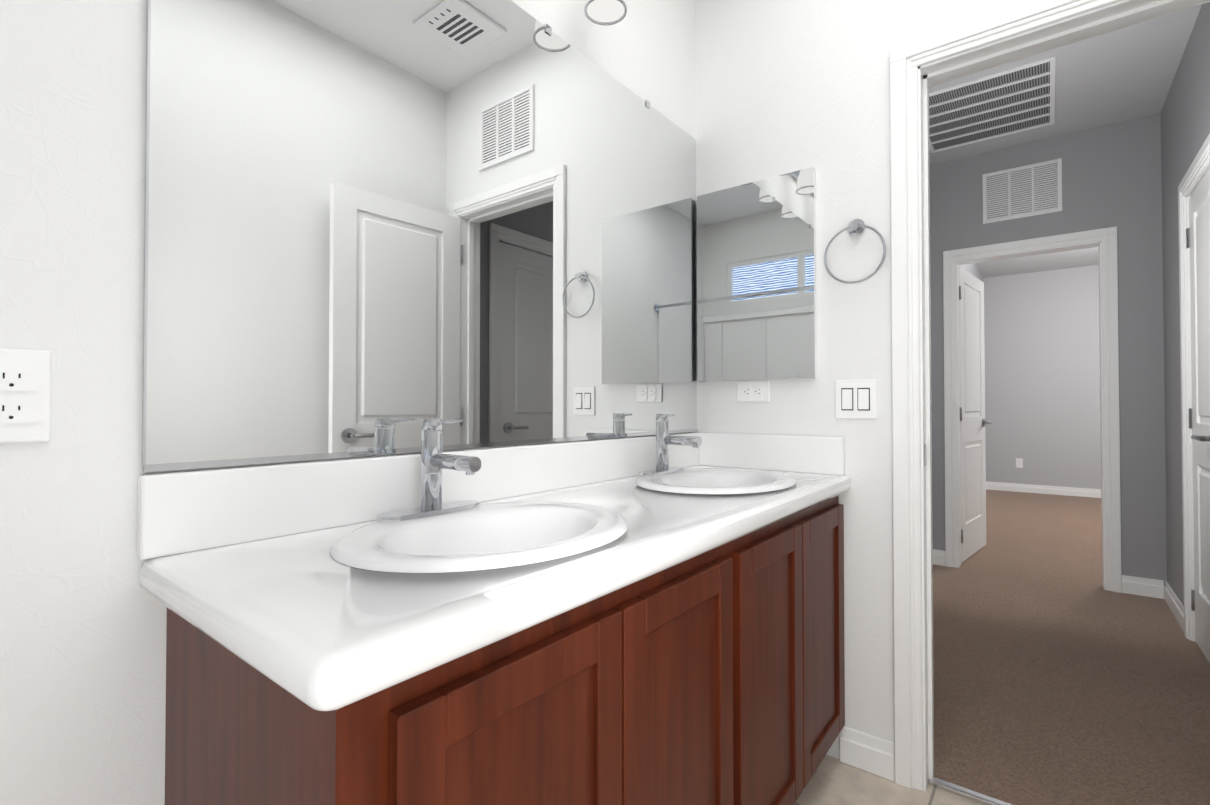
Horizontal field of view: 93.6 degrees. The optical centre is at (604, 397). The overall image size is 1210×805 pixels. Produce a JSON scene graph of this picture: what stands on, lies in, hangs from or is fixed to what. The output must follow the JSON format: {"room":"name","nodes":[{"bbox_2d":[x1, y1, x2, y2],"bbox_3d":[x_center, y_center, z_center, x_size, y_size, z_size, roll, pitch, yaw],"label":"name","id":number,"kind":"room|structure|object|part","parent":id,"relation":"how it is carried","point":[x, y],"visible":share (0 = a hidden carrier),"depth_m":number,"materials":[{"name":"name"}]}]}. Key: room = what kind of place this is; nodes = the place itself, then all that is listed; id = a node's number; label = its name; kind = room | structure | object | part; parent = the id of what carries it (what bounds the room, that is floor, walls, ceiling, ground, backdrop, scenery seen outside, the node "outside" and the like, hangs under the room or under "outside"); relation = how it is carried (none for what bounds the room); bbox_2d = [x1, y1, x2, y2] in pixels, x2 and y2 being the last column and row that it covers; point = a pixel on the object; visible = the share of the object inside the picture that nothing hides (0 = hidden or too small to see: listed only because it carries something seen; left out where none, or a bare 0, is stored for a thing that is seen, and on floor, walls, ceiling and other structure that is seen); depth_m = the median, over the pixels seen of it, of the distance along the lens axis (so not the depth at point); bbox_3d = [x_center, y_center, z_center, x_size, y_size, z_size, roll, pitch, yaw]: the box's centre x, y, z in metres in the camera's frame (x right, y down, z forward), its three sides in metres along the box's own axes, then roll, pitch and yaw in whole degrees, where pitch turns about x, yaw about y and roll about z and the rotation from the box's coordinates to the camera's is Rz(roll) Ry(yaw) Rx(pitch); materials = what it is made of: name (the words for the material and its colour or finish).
{"room":"bathroom","nodes":[
{"label":"bathroom","id":0,"kind":"room"},
{"bbox_2d":[0,0,697,804],"bbox_3d":[-0.612,-0.267,0.906,0.111,2.700,2.937,-1,-1,38],"label":"wall","id":1,"kind":"structure","parent":0,"point":[379,226],"depth_m":0.93,"materials":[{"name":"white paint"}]},
{"bbox_2d":[0,348,50,443],"bbox_3d":[-0.717,-0.002,0.686,0.010,0.115,0.070,-1,-1,38],"label":"outlet","id":2,"kind":"object","parent":1,"relation":"attached to","point":[25,394],"visible":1,"depth_m":0.69,"materials":[{"name":"white plastic"}]},
{"bbox_2d":[137,432,700,557],"bbox_3d":[-0.150,0.172,1.397,0.021,0.115,1.580,-1,-1,38],"label":"backsplash","id":3,"kind":"structure","parent":1,"relation":"attached to","point":[178,512],"depth_m":0.96,"materials":[{"name":"white stone"}]},
{"bbox_2d":[584,0,626,25],"bbox_3d":[-0.200,-1.111,1.245,0.155,0.224,0.800,-1,-1,38],"label":"sconce","id":4,"kind":"object","parent":1,"relation":"attached to","point":[605,12],"visible":1,"depth_m":1.51,"materials":[{"name":"white glass"}]},
{"bbox_2d":[696,0,1027,758],"bbox_3d":[0.928,-0.258,1.605,1.677,2.700,0.060,-1,-1,38],"label":"wall","id":5,"kind":"structure","parent":0,"point":[784,86],"depth_m":1.74,"materials":[{"name":"white paint"}]},
{"bbox_2d":[737,381,769,401],"bbox_3d":[0.493,-0.021,1.897,0.115,0.070,0.010,-1,-1,38],"label":"outlet","id":6,"kind":"object","parent":5,"relation":"attached to","point":[753,391],"visible":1,"depth_m":1.89,"materials":[{"name":"white plastic"}]},
{"bbox_2d":[697,167,816,380],"bbox_3d":[0.494,-0.386,1.890,0.406,0.655,0.026,-1,-1,38],"label":"medicine cabinet mirror","id":7,"kind":"object","parent":5,"relation":"attached to","point":[756,280],"visible":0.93,"depth_m":1.86,"materials":[{"name":"clear glass"}]},
{"bbox_2d":[701,432,844,473],"bbox_3d":[0.528,0.179,1.856,0.483,0.115,0.022,-1,-1,38],"label":"backsplash","id":8,"kind":"structure","parent":5,"relation":"attached to","point":[790,452],"depth_m":1.82,"materials":[{"name":"white stone"}]},
{"bbox_2d":[824,219,885,283],"bbox_3d":[0.743,-0.435,1.688,0.174,0.198,0.039,-1,-1,38],"label":"towel ring","id":9,"kind":"object","parent":5,"relation":"attached to","point":[855,227],"visible":0.92,"depth_m":1.69,"materials":[{"name":"silver metal"}]},
{"bbox_2d":[835,379,876,418],"bbox_3d":[0.748,0.005,1.696,0.117,0.117,0.010,-1,-1,38],"label":"light switch","id":10,"kind":"object","parent":5,"relation":"attached to","point":[855,399],"visible":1,"depth_m":1.69,"materials":[{"name":"white plastic"}]},
{"bbox_2d":[839,727,894,780],"bbox_3d":[0.766,1.041,1.666,0.151,0.105,0.014,-1,-1,38],"label":"baseboard","id":11,"kind":"structure","parent":5,"relation":"attached to","point":[867,752],"depth_m":1.66,"materials":[{"name":"white wood"}]},
{"bbox_2d":[928,777,1012,804],"bbox_3d":[1.172,1.083,1.419,0.637,0.014,0.027,-1,-1,38],"label":"threshold strip","id":12,"kind":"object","parent":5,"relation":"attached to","point":[962,791],"depth_m":1.55,"materials":[{"name":"silver metal"}]},
{"bbox_2d":[889,0,1209,790],"bbox_3d":[1.173,0.041,1.436,0.789,2.098,0.140,-1,-1,38],"label":"door frame","id":13,"kind":"structure","parent":5,"relation":"attached to","point":[907,60],"depth_m":1.60,"materials":[{"name":"white wood"}]},
{"bbox_3d":[0.907,0.163,1.610,0.002,0.060,0.028,-1,-1,38],"label":"bathroom door jamb strike","id":14,"kind":"part","parent":13,"relation":"part of","materials":[{"name":"silver metal"}]},
{"bbox_2d":[794,755,984,804],"bbox_3d":[0.021,1.106,0.425,1.677,0.060,2.987,-1,-1,38],"label":"floor","id":15,"kind":"structure","parent":0,"point":[834,781],"depth_m":1.58,"materials":[{"name":"beige tile"}]},
{"bbox_2d":[165,502,844,804],"bbox_3d":[0.052,0.683,1.256,0.504,0.810,1.544,-1,-1,38],"label":"bathroom vanity","id":16,"kind":"object","parent":15,"relation":"on","point":[653,620],"depth_m":0.80,"materials":[{"name":"brown wood"}]},
{"bbox_2d":[139,474,850,737],"bbox_3d":[0.048,0.253,1.241,0.524,0.050,1.580,-1,-1,38],"label":"countertop","id":17,"kind":"structure","parent":16,"relation":"on","point":[327,643],"depth_m":0.65,"materials":[{"name":"white stone"}]},
{"bbox_2d":[373,418,484,517],"bbox_3d":[-0.283,0.126,1.027,0.151,0.174,0.211,-1,-1,38],"label":"faucet","id":18,"kind":"object","parent":17,"relation":"on","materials":[{"name":"silver metal"}]},
{"bbox_2d":[273,490,684,597],"bbox_3d":[-0.185,0.285,0.947,0.410,0.150,0.511,-1,-1,38],"label":"sink","id":19,"kind":"object","parent":17,"relation":"in","point":[438,553],"depth_m":0.96,"materials":[{"name":"white ceramic"}]},
{"bbox_2d":[633,414,704,473],"bbox_3d":[0.209,0.134,1.657,0.151,0.174,0.211,-1,-1,38],"label":"faucet","id":20,"kind":"object","parent":17,"relation":"on","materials":[{"name":"silver metal"}]},
{"bbox_2d":[597,462,824,501],"bbox_3d":[0.308,0.293,1.578,0.410,0.150,0.510,-1,-1,38],"label":"sink","id":21,"kind":"object","parent":17,"relation":"in","point":[715,479],"depth_m":1.65,"materials":[{"name":"white ceramic"}]},
{"bbox_3d":[-0.093,0.632,0.679,0.020,0.655,0.357,-1,-1,38],"label":"door","id":22,"kind":"part","parent":16,"relation":"part of","materials":[{"name":"brown wood"}]},
{"bbox_3d":[0.131,0.636,0.965,0.020,0.655,0.357,-1,-1,38],"label":"door","id":23,"kind":"part","parent":16,"relation":"part of","materials":[{"name":"brown wood"}]},
{"bbox_3d":[0.373,0.640,1.274,0.020,0.655,0.357,-1,-1,38],"label":"door","id":24,"kind":"part","parent":16,"relation":"part of","materials":[{"name":"brown wood"}]},
{"bbox_3d":[0.596,0.644,1.560,0.020,0.655,0.357,-1,-1,38],"label":"door","id":25,"kind":"part","parent":16,"relation":"part of","materials":[{"name":"brown wood"}]},
{"bbox_2d":[959,263,983,281],"bbox_3d":[2.748,-0.216,4.651,0.100,2.700,6.863,-1,-1,38],"label":"wall","id":26,"kind":"structure","parent":0,"point":[973,269],"depth_m":6.29,"materials":[{"name":"grey paint"}]},
{"bbox_2d":[984,265,1100,488],"bbox_3d":[6.071,-0.192,6.346,3.250,2.700,0.100,-1,-1,38],"label":"wall","id":27,"kind":"structure","parent":0,"point":[1042,375],"depth_m":6.88,"materials":[{"name":"grey paint"}]},
{"bbox_2d":[1016,458,1022,467],"bbox_3d":[5.111,0.807,7.012,0.070,0.115,0.010,-1,-1,38],"label":"outlet","id":28,"kind":"object","parent":27,"relation":"attached to","point":[1019,462],"visible":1,"depth_m":7.01,"materials":[{"name":"white plastic"}]},
{"bbox_2d":[986,481,1100,497],"bbox_3d":[6.036,1.105,6.283,3.050,0.105,0.014,-1,-1,38],"label":"baseboard","id":29,"kind":"structure","parent":27,"relation":"attached to","point":[1067,491],"depth_m":6.85,"materials":[{"name":"white wood"}]},
{"bbox_2d":[930,113,1166,586],"bbox_3d":[3.427,-0.239,2.962,3.050,2.700,0.120,-1,-1,38],"label":"wall","id":30,"kind":"structure","parent":0,"point":[1111,175],"depth_m":3.25,"materials":[{"name":"grey paint"}]},
{"bbox_2d":[933,549,944,565],"bbox_3d":[2.227,1.070,3.796,0.082,0.105,0.014,-1,-1,38],"label":"baseboard","id":31,"kind":"structure","parent":30,"relation":"attached to","point":[938,557],"depth_m":3.79,"materials":[{"name":"white wood"}]},
{"bbox_2d":[959,267,985,562],"bbox_3d":[2.640,0.115,4.101,0.708,2.000,0.035,1,-1,-45],"label":"room door","id":32,"kind":"structure","parent":30,"relation":"in","point":[972,428],"depth_m":4.07,"materials":[{"name":"white wood"}]},
{"bbox_2d":[959,286,991,542],"bbox_3d":[2.648,0.114,4.066,0.163,1.730,0.681,-1,-1,38],"label":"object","id":33,"kind":"structure","parent":32,"relation":"attached to","point":[984,422],"depth_m":3.84,"materials":[{"name":"grey metal"}]},
{"bbox_2d":[982,158,1062,223],"bbox_3d":[2.594,-1.281,3.543,0.400,0.320,0.012,-1,-1,38],"label":"air vent","id":34,"kind":"object","parent":30,"relation":"in","point":[1035,189],"visible":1,"depth_m":3.54,"materials":[{"name":"white metal"}]},
{"bbox_2d":[943,226,1121,592],"bbox_3d":[2.637,0.070,3.563,0.866,2.098,0.140,-1,-1,38],"label":"door frame","id":35,"kind":"structure","parent":30,"relation":"attached to","point":[1107,237],"depth_m":3.37,"materials":[{"name":"white wood"}]},
{"bbox_2d":[1122,575,1163,598],"bbox_3d":[3.011,1.062,3.184,0.172,0.105,0.014,-1,-1,38],"label":"baseboard","id":36,"kind":"structure","parent":30,"relation":"attached to","point":[1147,587],"depth_m":3.18,"materials":[{"name":"white wood"}]},
{"bbox_2d":[929,4,1201,277],"bbox_3d":[3.971,-1.619,3.677,3.250,0.080,6.923,-1,-1,38],"label":"ceiling","id":37,"kind":"structure","parent":0,"point":[1122,74],"depth_m":2.89,"materials":[{"name":"grey paint"}]},
{"bbox_2d":[929,56,1055,152],"bbox_3d":[2.096,-1.580,3.145,0.620,0.012,0.790,-1,-1,38],"label":"ceiling vent","id":38,"kind":"object","parent":37,"relation":"in","point":[1018,99],"visible":0.9,"depth_m":3.08,"materials":[{"name":"white metal"}]},
{"bbox_2d":[933,489,1209,804],"bbox_3d":[3.968,1.147,3.635,3.250,0.066,6.933,-1,-1,38],"label":"floor","id":39,"kind":"structure","parent":0,"point":[1062,676],"depth_m":2.23,"materials":[{"name":"brown carpet"}]},
{"bbox_2d":[1161,2,1209,605],"bbox_3d":[2.377,-0.250,2.146,0.100,2.700,2.458,-1,-1,38],"label":"wall","id":40,"kind":"structure","parent":0,"point":[1185,121],"depth_m":2.84,"materials":[{"name":"grey paint"}]},
{"bbox_2d":[1164,581,1183,631],"bbox_3d":[2.893,1.058,2.881,0.014,0.105,0.636,-1,-1,38],"label":"baseboard","id":41,"kind":"structure","parent":40,"relation":"attached to","point":[1174,603],"depth_m":2.88,"materials":[{"name":"white wood"}]},
{"bbox_2d":[1178,133,1209,641],"bbox_3d":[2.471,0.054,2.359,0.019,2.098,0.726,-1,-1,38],"label":"door frame","id":42,"kind":"structure","parent":40,"relation":"attached to","point":[1196,168],"depth_m":2.60,"materials":[{"name":"white wood"}]},
{"bbox_2d":[1186,168,1209,662],"bbox_3d":[2.500,0.091,2.342,0.150,2.000,0.578,-1,-1,38],"label":"closet door","id":43,"kind":"structure","parent":40,"relation":"in","point":[1198,237],"depth_m":2.42,"materials":[{"name":"white wood"}]}
]}

